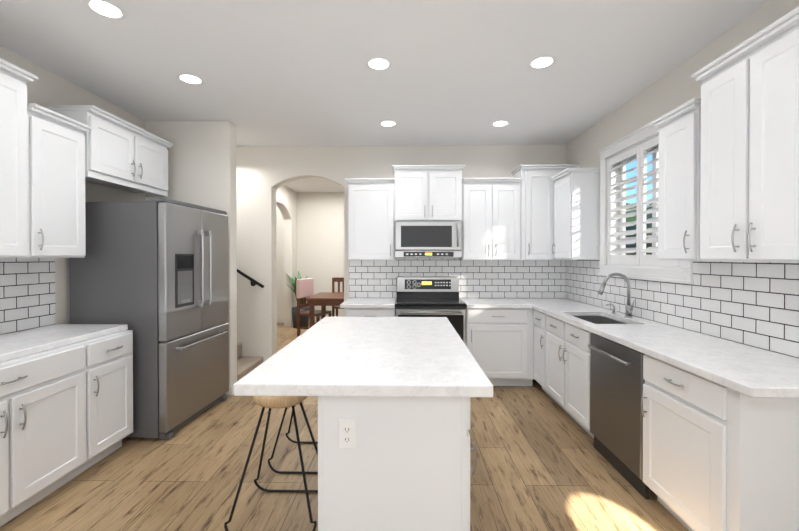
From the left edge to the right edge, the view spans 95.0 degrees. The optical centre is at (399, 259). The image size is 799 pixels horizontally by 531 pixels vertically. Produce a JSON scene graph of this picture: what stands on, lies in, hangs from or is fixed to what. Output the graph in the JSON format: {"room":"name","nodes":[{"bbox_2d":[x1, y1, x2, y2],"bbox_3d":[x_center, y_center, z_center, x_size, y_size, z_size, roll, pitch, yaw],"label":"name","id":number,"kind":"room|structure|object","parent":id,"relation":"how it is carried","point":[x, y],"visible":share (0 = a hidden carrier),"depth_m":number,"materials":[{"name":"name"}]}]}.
{"room":"kitchen","nodes":[
{"label":"kitchen","id":0,"kind":"room"},
{"bbox_2d":[0,45,144,323],"bbox_3d":[-2.742,0.008,0.527,0.160,2.820,6.460,0,0,1],"label":"wall","id":1,"kind":"structure","parent":0,"point":[48,88],"depth_m":2.87,"materials":[{"name":"white paint"}]},
{"bbox_2d":[0,58,37,257],"bbox_3d":[-2.441,-0.575,1.864,0.385,1.127,0.849,0,0,1],"label":"upper cabinet","id":2,"kind":"object","parent":1,"relation":"attached to","point":[14,79],"visible":1,"depth_m":2.17,"materials":[{"name":"white wood"}]},
{"bbox_2d":[0,258,54,334],"bbox_3d":[-2.656,0.246,0.589,0.006,0.516,4.385,0,0,1],"label":"backsplash","id":3,"kind":"structure","parent":1,"relation":"attached to","point":[27,293],"depth_m":2.57,"materials":[{"name":"tile"}]},
{"bbox_2d":[27,104,92,257],"bbox_3d":[-2.430,-0.491,2.473,0.385,0.952,0.420,0,0,1],"label":"upper cabinet","id":4,"kind":"object","parent":1,"relation":"attached to","point":[56,186],"visible":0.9,"depth_m":2.43,"materials":[{"name":"white wood"}]},
{"bbox_2d":[43,105,172,196],"bbox_3d":[-2.418,-0.876,3.145,0.385,0.522,0.920,0,0,1],"label":"upper cabinet","id":5,"kind":"object","parent":1,"relation":"attached to","point":[121,154],"visible":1,"depth_m":2.99,"materials":[{"name":"white wood"}]},
{"bbox_2d":[145,121,236,395],"bbox_3d":[-3.059,-0.015,3.843,2.660,2.820,0.160,0,0,1],"label":"wall","id":6,"kind":"structure","parent":0,"point":[201,163],"depth_m":3.74,"materials":[{"name":"white paint"}]},
{"bbox_2d":[231,319,320,395],"bbox_3d":[-0.841,1.354,2.573,5.740,0.100,10.600,0,0,1],"label":"baseboard","id":7,"kind":"structure","parent":6,"relation":"attached to","point":[232,389],"depth_m":3.79,"materials":[{"name":"white"}]},
{"bbox_2d":[276,185,296,326],"bbox_3d":[-2.314,-0.032,6.350,0.160,2.820,3.080,0,0,1],"label":"wall","id":8,"kind":"structure","parent":0,"point":[286,200],"depth_m":7.51,"materials":[{"name":"white paint"}]},
{"bbox_2d":[276,192,343,322],"bbox_3d":[-0.516,-0.043,7.939,7.600,2.820,0.160,0,0,1],"label":"wall","id":9,"kind":"structure","parent":0,"point":[320,238],"depth_m":7.88,"materials":[{"name":"white paint"}]},
{"bbox_2d":[0,323,688,530],"bbox_3d":[-0.611,1.434,2.569,7.600,0.060,11.200,0,0,1],"label":"floor","id":10,"kind":"structure","parent":0,"point":[543,464],"depth_m":2.33,"materials":[{"name":"brown wood"}]},
{"bbox_2d":[0,324,132,526],"bbox_3d":[-2.325,0.959,0.715,0.663,0.912,4.137,0,0,1],"label":"base cabinet","id":11,"kind":"object","parent":10,"relation":"on","point":[66,403],"visible":1,"depth_m":2.19,"materials":[{"name":"white wood"}]},
{"bbox_2d":[69,197,228,439],"bbox_3d":[-2.115,0.458,3.269,0.862,1.878,0.885,0,0,5],"label":"fridge","id":12,"kind":"object","parent":10,"relation":"on","point":[152,273],"visible":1,"depth_m":2.84,"materials":[{"name":"grey metal"}]},
{"bbox_2d":[237,343,262,380],"bbox_3d":[-2.666,0.779,4.275,1.910,1.223,0.700,0,0,1],"label":"stairs","id":13,"kind":"structure","parent":10,"relation":"on","point":[246,365],"depth_m":4.34,"materials":[{"name":"carpet"}]},
{"bbox_2d":[224,396,317,530],"bbox_3d":[-0.645,1.058,2.017,0.466,0.699,0.404,0,0,1],"label":"stool","id":14,"kind":"object","parent":10,"relation":"on","point":[269,402],"visible":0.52,"depth_m":1.90,"materials":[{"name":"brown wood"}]},
{"bbox_2d":[268,405,317,473],"bbox_3d":[-0.635,1.054,2.597,0.466,0.699,0.404,0,0,1],"label":"stool","id":15,"kind":"object","parent":10,"relation":"on","point":[288,472],"visible":0.25,"depth_m":2.44,"materials":[{"name":"black metal"}]},
{"bbox_2d":[287,271,308,328],"bbox_3d":[-2.047,0.800,7.375,0.648,1.138,0.553,0,0,1],"label":"plant","id":16,"kind":"object","parent":10,"relation":"on","point":[304,321],"visible":0.42,"depth_m":7.33,"materials":[{"name":"green plant"}]},
{"bbox_2d":[296,278,331,336],"bbox_3d":[-1.489,0.854,6.403,0.432,1.043,0.460,0,0,19],"label":"dining chair","id":17,"kind":"object","parent":10,"relation":"on","point":[304,288],"visible":0.77,"depth_m":6.32,"materials":[{"name":"brown wood"}]},
{"bbox_2d":[306,292,343,327],"bbox_3d":[-0.748,0.997,6.420,1.510,0.758,1.000,0,0,1],"label":"dining table","id":18,"kind":"object","parent":10,"relation":"on","point":[323,300],"visible":0.33,"depth_m":5.99,"materials":[{"name":"brown wood"}]},
{"bbox_2d":[332,278,343,316],"bbox_3d":[-1.078,0.856,7.274,0.440,1.028,0.420,0,0,1],"label":"dining chair","id":19,"kind":"object","parent":10,"relation":"on","point":[338,280],"visible":0.31,"depth_m":7.07,"materials":[{"name":"brown wood"}]},
{"bbox_2d":[340,298,395,316],"bbox_3d":[-0.341,0.934,4.268,0.590,0.912,0.663,0,0,1],"label":"base cabinet","id":20,"kind":"object","parent":10,"relation":"on","point":[369,307],"visible":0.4,"depth_m":3.97,"materials":[{"name":"white"}]},
{"bbox_2d":[318,397,476,530],"bbox_3d":[0.011,0.971,2.267,0.655,0.866,1.596,0,0,1],"label":"kitchen island","id":21,"kind":"object","parent":10,"relation":"on","point":[385,463],"depth_m":1.48,"materials":[{"name":"white wood"}]},
{"bbox_2d":[234,317,492,396],"bbox_3d":[-0.131,0.511,2.270,1.030,0.050,1.650,0,0,1],"label":"island countertop","id":22,"kind":"structure","parent":21,"relation":"on","point":[337,356],"depth_m":1.71,"materials":[{"name":"white stone"}]},
{"bbox_2d":[395,276,466,344],"bbox_3d":[0.343,0.799,4.238,0.768,1.183,0.677,0,0,1],"label":"range","id":23,"kind":"object","parent":10,"relation":"on","point":[427,296],"visible":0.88,"depth_m":4.31,"materials":[{"name":"silver metal"}]},
{"bbox_2d":[460,298,531,385],"bbox_3d":[1.076,0.935,4.235,0.690,0.912,0.678,0,0,1],"label":"base cabinet","id":24,"kind":"object","parent":10,"relation":"on","point":[498,330],"depth_m":3.95,"materials":[{"name":"white wood"}]},
{"bbox_2d":[524,298,798,530],"bbox_3d":[1.717,0.943,2.994,0.635,0.912,3.138,0,0,1],"label":"base cabinet","id":25,"kind":"object","parent":10,"relation":"on","point":[720,434],"depth_m":1.77,"materials":[{"name":"white wood"}]},
{"bbox_2d":[574,316,625,323],"bbox_3d":[1.692,0.625,3.113,0.379,0.192,0.634,0,0,1],"label":"sink","id":26,"kind":"object","parent":25,"relation":"in","point":[598,319],"visible":0.08,"depth_m":3.42,"materials":[{"name":"silver metal"}]},
{"bbox_2d":[606,303,615,313],"bbox_3d":[1.917,0.439,3.318,0.091,0.091,0.040,0,0,1],"label":"soap dispenser","id":27,"kind":"object","parent":25,"relation":"on","point":[613,312],"visible":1,"depth_m":3.31,"materials":[{"name":"silver metal"}]},
{"bbox_2d":[597,273,634,317],"bbox_3d":[1.829,0.298,3.092,0.293,0.376,0.098,0,0,1],"label":"faucet","id":28,"kind":"object","parent":25,"relation":"on","point":[628,310],"visible":1,"depth_m":3.10,"materials":[{"name":"silver metal"}]},
{"bbox_2d":[588,333,648,498],"bbox_3d":[1.679,0.974,2.438,0.620,0.858,0.596,0,0,1],"label":"dishwasher","id":29,"kind":"object","parent":25,"relation":"in","point":[617,381],"visible":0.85,"depth_m":2.37,"materials":[{"name":"silver metal"}]},
{"bbox_2d":[0,0,769,191],"bbox_3d":[-0.611,-1.446,2.550,7.600,0.060,11.200,0,0,1],"label":"ceiling","id":30,"kind":"structure","parent":0,"point":[298,72],"depth_m":2.59,"materials":[{"name":"white paint"}]},
{"bbox_2d":[83,0,127,19],"bbox_3d":[-1.650,-1.409,2.058,0.196,0.005,0.196,0,0,1],"label":"recessed light","id":31,"kind":"object","parent":30,"relation":"in","point":[108,8],"visible":1,"depth_m":2.05,"materials":[{"name":"white plastic"}]},
{"bbox_2d":[176,73,204,84],"bbox_3d":[-1.636,-1.414,2.868,0.196,0.005,0.196,0,0,1],"label":"recessed light","id":32,"kind":"object","parent":30,"relation":"in","point":[190,78],"visible":1,"depth_m":2.85,"materials":[{"name":"white"}]},
{"bbox_2d":[365,56,391,70],"bbox_3d":[-0.149,-1.413,2.642,0.196,0.005,0.196,0,0,1],"label":"recessed light","id":33,"kind":"object","parent":30,"relation":"in","point":[379,63],"visible":1,"depth_m":2.63,"materials":[{"name":"white plastic"}]},
{"bbox_2d":[379,120,397,126],"bbox_3d":[-0.118,-1.421,3.821,0.196,0.005,0.196,0,0,1],"label":"recessed light","id":34,"kind":"object","parent":30,"relation":"in","point":[388,123],"visible":1,"depth_m":3.82,"materials":[{"name":"white plastic"}]},
{"bbox_2d":[491,120,509,126],"bbox_3d":[1.052,-1.421,3.821,0.196,0.005,0.196,0,0,1],"label":"recessed light","id":35,"kind":"object","parent":30,"relation":"in","point":[498,123],"visible":1,"depth_m":3.82,"materials":[{"name":"white plastic"}]},
{"bbox_2d":[528,55,556,68],"bbox_3d":[1.020,-1.413,2.621,0.196,0.005,0.196,0,0,1],"label":"recessed light","id":36,"kind":"object","parent":30,"relation":"in","point":[539,62],"visible":1,"depth_m":2.61,"materials":[{"name":"white"}]},
{"bbox_2d":[236,145,565,361],"bbox_3d":[-1.073,-0.021,4.698,6.600,2.820,0.180,0,0,1],"label":"wall","id":37,"kind":"structure","parent":0,"point":[264,174],"depth_m":4.61,"materials":[{"name":"white paint"}]},
{"bbox_2d":[237,269,263,287],"bbox_3d":[-2.483,-0.157,4.586,1.605,1.023,0.087,0,0,1],"label":"handrail","id":38,"kind":"object","parent":37,"relation":"attached to","point":[253,282],"visible":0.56,"depth_m":4.54,"materials":[{"name":"black metal"}]},
{"bbox_2d":[345,178,394,259],"bbox_3d":[-0.341,-0.468,4.389,0.571,0.944,0.365,0,0,1],"label":"upper cabinet","id":39,"kind":"object","parent":37,"relation":"attached to","point":[371,218],"visible":0.94,"depth_m":4.25,"materials":[{"name":"white wood"}]},
{"bbox_2d":[392,165,464,221],"bbox_3d":[0.337,-0.768,4.375,0.837,0.644,0.365,0,0,1],"label":"upper cabinet","id":40,"kind":"object","parent":37,"relation":"attached to","point":[428,192],"visible":0.98,"depth_m":4.23,"materials":[{"name":"white wood"}]},
{"bbox_2d":[395,221,461,257],"bbox_3d":[0.335,-0.230,4.351,0.772,0.422,0.456,0,0,1],"label":"over-the-range microwave","id":41,"kind":"object","parent":40,"relation":"attached to","point":[428,239],"visible":1,"depth_m":4.18,"materials":[{"name":"silver metal"}]},
{"bbox_2d":[349,258,564,297],"bbox_3d":[0.716,0.228,4.573,2.693,0.496,0.006,0,0,1],"label":"backsplash","id":42,"kind":"structure","parent":37,"relation":"attached to","point":[491,278],"depth_m":4.57,"materials":[{"name":"tile"}]},
{"bbox_2d":[458,178,521,259],"bbox_3d":[1.067,-0.468,4.365,0.674,0.944,0.365,0,0,1],"label":"upper cabinet","id":43,"kind":"object","parent":37,"relation":"attached to","point":[491,218],"visible":0.98,"depth_m":4.22,"materials":[{"name":"white wood"}]},
{"bbox_2d":[511,164,579,259],"bbox_3d":[1.719,-0.543,4.353,0.680,1.094,0.365,0,0,1],"label":"upper cabinet","id":44,"kind":"object","parent":37,"relation":"attached to","point":[537,212],"visible":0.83,"depth_m":4.21,"materials":[{"name":"white wood"}]},
{"bbox_2d":[566,0,798,357],"bbox_3d":[2.080,0.006,0.882,0.160,2.820,7.340,0,0,1],"label":"wall","id":45,"kind":"structure","parent":0,"point":[676,87],"depth_m":2.82,"materials":[{"name":"white paint"}]},
{"bbox_2d":[551,168,599,258],"bbox_3d":[1.883,-0.471,3.941,0.338,0.932,0.452,0,0,1],"label":"upper cabinet","id":46,"kind":"object","parent":45,"relation":"attached to","point":[576,213],"visible":0.88,"depth_m":3.74,"materials":[{"name":"white wood"}]},
{"bbox_2d":[598,104,693,283],"bbox_3d":[2.102,-0.470,3.114,0.194,1.264,1.210,0,0,1],"label":"window","id":47,"kind":"structure","parent":45,"relation":"in","point":[683,273],"depth_m":3.31,"materials":[{"name":"white wood"}]},
{"bbox_2d":[608,135,680,266],"bbox_3d":[2.057,-0.470,3.114,0.074,1.032,0.978,0,0,1],"label":"window shutters","id":48,"kind":"object","parent":47,"relation":"attached to","point":[640,249],"visible":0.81,"depth_m":3.15,"materials":[{"name":"white wood"}]},
{"bbox_2d":[650,98,700,260],"bbox_3d":[1.869,-0.470,2.327,0.308,0.952,0.386,0,0,1],"label":"upper cabinet","id":49,"kind":"object","parent":45,"relation":"attached to","point":[679,184],"visible":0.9,"depth_m":2.29,"materials":[{"name":"white wood"}]},
{"bbox_2d":[565,258,798,357],"bbox_3d":[2.032,0.239,2.977,0.006,0.496,3.140,0,0,1],"label":"backsplash","id":50,"kind":"structure","parent":45,"relation":"attached to","point":[754,304],"depth_m":2.31,"materials":[{"name":"tile"}]},
{"bbox_2d":[691,6,798,262],"bbox_3d":[1.819,-0.514,1.741,0.388,1.047,0.633,0,0,1],"label":"upper cabinet","id":51,"kind":"object","parent":45,"relation":"attached to","point":[749,189],"visible":1,"depth_m":1.72,"materials":[{"name":"white wood"}]},
{"bbox_3d":[5.656,0.457,5.753,6.780,1.950,16.000,0,0,1],"label":"ground","id":52,"kind":"structure","parent":0,"visible":0},
{"bbox_2d":[626,203,651,254],"bbox_3d":[5.136,-0.051,6.526,4.220,3.679,11.441,0,0,1],"label":"bushes","id":53,"kind":"object","parent":52,"relation":"on","point":[629,219],"depth_m":5.92,"materials":[{"name":"green plant"}]}
]}

